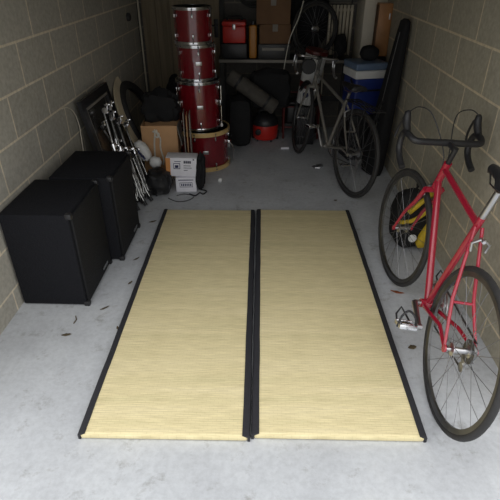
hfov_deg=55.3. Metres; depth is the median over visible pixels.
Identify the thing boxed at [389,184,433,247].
backpack
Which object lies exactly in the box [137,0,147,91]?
trim
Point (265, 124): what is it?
vacuum cleaner
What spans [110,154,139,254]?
grille
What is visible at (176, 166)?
print
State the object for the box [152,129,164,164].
cord
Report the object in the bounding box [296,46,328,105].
plastic tub
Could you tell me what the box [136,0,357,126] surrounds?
wall
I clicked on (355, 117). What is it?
crate
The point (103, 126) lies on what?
cymbal stand
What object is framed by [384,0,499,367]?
wall
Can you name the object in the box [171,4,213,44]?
drum
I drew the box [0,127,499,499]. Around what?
floor
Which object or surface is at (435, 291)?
bicycle
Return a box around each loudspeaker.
[0,179,112,305]
[49,150,140,260]
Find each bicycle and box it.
[292,45,385,197]
[378,106,499,441]
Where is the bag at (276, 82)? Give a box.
[249,67,290,108]
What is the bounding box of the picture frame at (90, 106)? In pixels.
[76,82,137,173]
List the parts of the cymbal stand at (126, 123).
leg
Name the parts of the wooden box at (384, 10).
panel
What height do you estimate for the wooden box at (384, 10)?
0.430 m
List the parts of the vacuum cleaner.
dome lid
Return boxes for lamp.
[301,58,315,73]
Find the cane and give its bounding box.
[284,0,303,67]
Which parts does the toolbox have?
lid, carry handle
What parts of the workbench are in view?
leg, leg, rail, leg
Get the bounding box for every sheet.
[182,108,186,152]
[186,111,189,152]
[189,110,192,152]
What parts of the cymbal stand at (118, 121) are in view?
leg, leg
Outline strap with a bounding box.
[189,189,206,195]
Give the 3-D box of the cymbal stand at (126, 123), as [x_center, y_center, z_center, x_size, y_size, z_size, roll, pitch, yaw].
[-0.848,-0.701,3.743,0.111,0.590,0.369,-19,36,-28]
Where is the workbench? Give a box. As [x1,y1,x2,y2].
[218,54,349,121]
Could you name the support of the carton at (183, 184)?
on the floor
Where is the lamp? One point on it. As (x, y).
(308, 66)
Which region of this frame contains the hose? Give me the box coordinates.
[239,0,256,7]
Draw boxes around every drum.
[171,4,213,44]
[175,41,216,81]
[175,76,222,131]
[181,119,234,171]
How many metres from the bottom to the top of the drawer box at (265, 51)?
0.134 m
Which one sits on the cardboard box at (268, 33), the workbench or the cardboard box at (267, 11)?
the cardboard box at (267, 11)
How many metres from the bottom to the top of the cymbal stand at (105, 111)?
0.764 m
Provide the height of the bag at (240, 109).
0.503 m
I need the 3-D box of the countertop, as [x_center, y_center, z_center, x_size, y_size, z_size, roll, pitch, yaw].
[0.350,-1.925,4.801,1.310,0.035,0.300,1,31,2]
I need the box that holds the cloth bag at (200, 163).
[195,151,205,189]
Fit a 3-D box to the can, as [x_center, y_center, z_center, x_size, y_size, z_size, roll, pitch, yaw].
[0.031,-2.068,4.679,0.075,0.334,0.150,1,31,2]
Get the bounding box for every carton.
[165,152,197,176]
[175,176,196,191]
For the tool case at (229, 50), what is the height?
0.138 m
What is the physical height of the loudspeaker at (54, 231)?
0.563 m
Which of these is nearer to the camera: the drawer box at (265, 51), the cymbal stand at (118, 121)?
the cymbal stand at (118, 121)
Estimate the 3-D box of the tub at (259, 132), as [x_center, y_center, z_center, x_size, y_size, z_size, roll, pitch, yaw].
[0.158,-1.250,4.975,0.266,0.145,0.266,4,32,7]
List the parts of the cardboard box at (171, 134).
panel, panel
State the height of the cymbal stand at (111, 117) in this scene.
0.692 m
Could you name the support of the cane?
on the bag at (276, 82)
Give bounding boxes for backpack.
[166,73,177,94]
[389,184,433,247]
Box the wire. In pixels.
[168,194,193,201]
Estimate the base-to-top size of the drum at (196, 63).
0.278 m
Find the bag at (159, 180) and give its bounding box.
[145,166,172,194]
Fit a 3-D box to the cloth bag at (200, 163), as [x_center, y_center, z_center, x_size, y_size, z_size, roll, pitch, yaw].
[-0.398,-0.641,3.844,0.086,0.319,0.164,1,31,2]
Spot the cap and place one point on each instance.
(128, 15)
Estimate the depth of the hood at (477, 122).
2.28 m
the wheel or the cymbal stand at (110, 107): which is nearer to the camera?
the cymbal stand at (110, 107)
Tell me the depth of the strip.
4.07 m
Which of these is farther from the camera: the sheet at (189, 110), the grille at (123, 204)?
the sheet at (189, 110)
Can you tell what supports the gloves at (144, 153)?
on the bag at (159, 180)
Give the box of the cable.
[62,107,83,150]
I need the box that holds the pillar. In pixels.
[352,0,387,57]
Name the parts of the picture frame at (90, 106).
frame rail, frame rail, backing panel, frame rail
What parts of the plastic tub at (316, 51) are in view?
lid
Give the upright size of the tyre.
0.686 m
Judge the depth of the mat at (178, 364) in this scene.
2.32 m
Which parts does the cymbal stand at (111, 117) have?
leg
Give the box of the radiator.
[319,5,353,124]
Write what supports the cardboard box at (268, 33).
on the drawer box at (265, 51)
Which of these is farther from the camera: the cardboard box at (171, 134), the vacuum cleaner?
the vacuum cleaner
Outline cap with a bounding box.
[126,13,130,20]
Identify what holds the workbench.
on the floor
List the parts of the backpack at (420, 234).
yellow trim, yellow trim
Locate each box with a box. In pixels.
[140,120,183,176]
[256,0,290,24]
[258,43,289,58]
[259,24,290,43]
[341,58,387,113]
[372,2,393,55]
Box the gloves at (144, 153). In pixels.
[134,140,161,167]
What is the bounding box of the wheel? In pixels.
[292,0,337,54]
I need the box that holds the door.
[141,0,224,118]
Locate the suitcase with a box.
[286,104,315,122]
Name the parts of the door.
handle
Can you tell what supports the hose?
hanging from the wall at (231, 7)
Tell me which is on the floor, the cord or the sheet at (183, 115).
the sheet at (183, 115)
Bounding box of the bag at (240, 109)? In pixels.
[229,93,251,145]
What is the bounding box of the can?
[249,20,256,57]
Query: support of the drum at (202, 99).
on the drum at (214, 144)
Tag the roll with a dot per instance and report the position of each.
(238, 81)
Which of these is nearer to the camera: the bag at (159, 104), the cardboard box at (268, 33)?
the bag at (159, 104)
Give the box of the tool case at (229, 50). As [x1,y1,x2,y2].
[221,41,247,58]
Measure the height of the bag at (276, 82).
0.403 m
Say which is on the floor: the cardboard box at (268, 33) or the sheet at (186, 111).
the sheet at (186, 111)
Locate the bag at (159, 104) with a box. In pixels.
[140,86,180,122]
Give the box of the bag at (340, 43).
[334,34,346,56]
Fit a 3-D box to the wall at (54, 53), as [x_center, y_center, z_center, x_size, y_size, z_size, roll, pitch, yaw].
[-1.320,-1.421,3.139,0.220,2.400,4.150,1,31,2]
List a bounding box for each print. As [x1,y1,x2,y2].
[173,161,180,168]
[178,180,192,186]
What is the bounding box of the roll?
[226,69,278,113]
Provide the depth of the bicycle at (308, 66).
3.90 m
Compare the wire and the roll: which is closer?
the wire
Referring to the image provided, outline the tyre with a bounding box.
[120,81,143,140]
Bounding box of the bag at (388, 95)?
[361,18,410,175]
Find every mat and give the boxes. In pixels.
[77,209,254,441]
[251,209,426,442]
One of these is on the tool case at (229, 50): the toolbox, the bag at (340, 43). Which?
the toolbox
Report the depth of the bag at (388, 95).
3.86 m
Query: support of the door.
in the wall at (231, 7)
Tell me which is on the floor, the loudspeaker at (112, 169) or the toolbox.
the loudspeaker at (112, 169)
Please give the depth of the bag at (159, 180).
3.74 m
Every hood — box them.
[295,46,298,56]
[403,110,410,130]
[473,114,481,134]
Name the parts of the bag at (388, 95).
carry handle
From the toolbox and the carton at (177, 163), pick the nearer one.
the carton at (177, 163)
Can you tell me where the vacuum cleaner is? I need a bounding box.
[252,109,278,141]
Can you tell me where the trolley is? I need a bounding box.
[282,91,320,138]
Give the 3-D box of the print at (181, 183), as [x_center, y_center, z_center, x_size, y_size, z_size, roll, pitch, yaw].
[-0.516,-0.537,3.849,0.120,0.064,0.003,-1,31,-2]
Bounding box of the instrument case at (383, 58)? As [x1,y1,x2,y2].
[377,56,385,60]
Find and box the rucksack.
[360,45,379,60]
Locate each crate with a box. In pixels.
[295,103,315,144]
[337,112,373,159]
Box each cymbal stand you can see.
[100,120,152,199]
[102,103,139,209]
[108,101,139,202]
[109,111,147,205]
[116,115,152,203]
[123,118,157,198]
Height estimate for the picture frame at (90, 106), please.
0.796 m
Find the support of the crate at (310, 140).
on the floor
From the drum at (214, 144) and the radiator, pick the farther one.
the radiator
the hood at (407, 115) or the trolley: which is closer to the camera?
the hood at (407, 115)
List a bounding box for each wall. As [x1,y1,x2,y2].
[0,0,145,334]
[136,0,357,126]
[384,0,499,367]
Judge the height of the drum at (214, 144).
0.350 m
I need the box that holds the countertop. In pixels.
[218,54,349,63]
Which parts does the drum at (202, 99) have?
leg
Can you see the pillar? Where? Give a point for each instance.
(366, 9)
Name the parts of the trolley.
tube frame, tube frame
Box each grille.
[70,184,110,299]
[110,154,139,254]
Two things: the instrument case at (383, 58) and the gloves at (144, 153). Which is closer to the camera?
the gloves at (144, 153)
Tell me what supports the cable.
attached to the wall at (54, 53)
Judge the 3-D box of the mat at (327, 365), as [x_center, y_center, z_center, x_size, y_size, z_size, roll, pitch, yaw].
[0.371,0.226,2.709,0.690,0.038,1.965,1,31,1]
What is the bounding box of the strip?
[113,76,137,142]
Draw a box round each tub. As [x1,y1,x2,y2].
[252,125,277,140]
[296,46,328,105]
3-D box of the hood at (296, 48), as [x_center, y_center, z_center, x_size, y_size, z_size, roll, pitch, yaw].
[0.409,-1.725,4.146,0.037,0.075,0.091,-1,31,-1]
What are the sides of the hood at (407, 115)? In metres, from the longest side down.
0.099 x 0.070 x 0.037 m
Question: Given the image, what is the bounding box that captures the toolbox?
[222,15,246,42]
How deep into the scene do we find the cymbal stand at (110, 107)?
3.61 m
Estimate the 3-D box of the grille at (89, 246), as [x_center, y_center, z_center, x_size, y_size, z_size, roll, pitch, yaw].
[-0.875,-0.049,2.655,0.014,0.520,0.415,1,31,2]

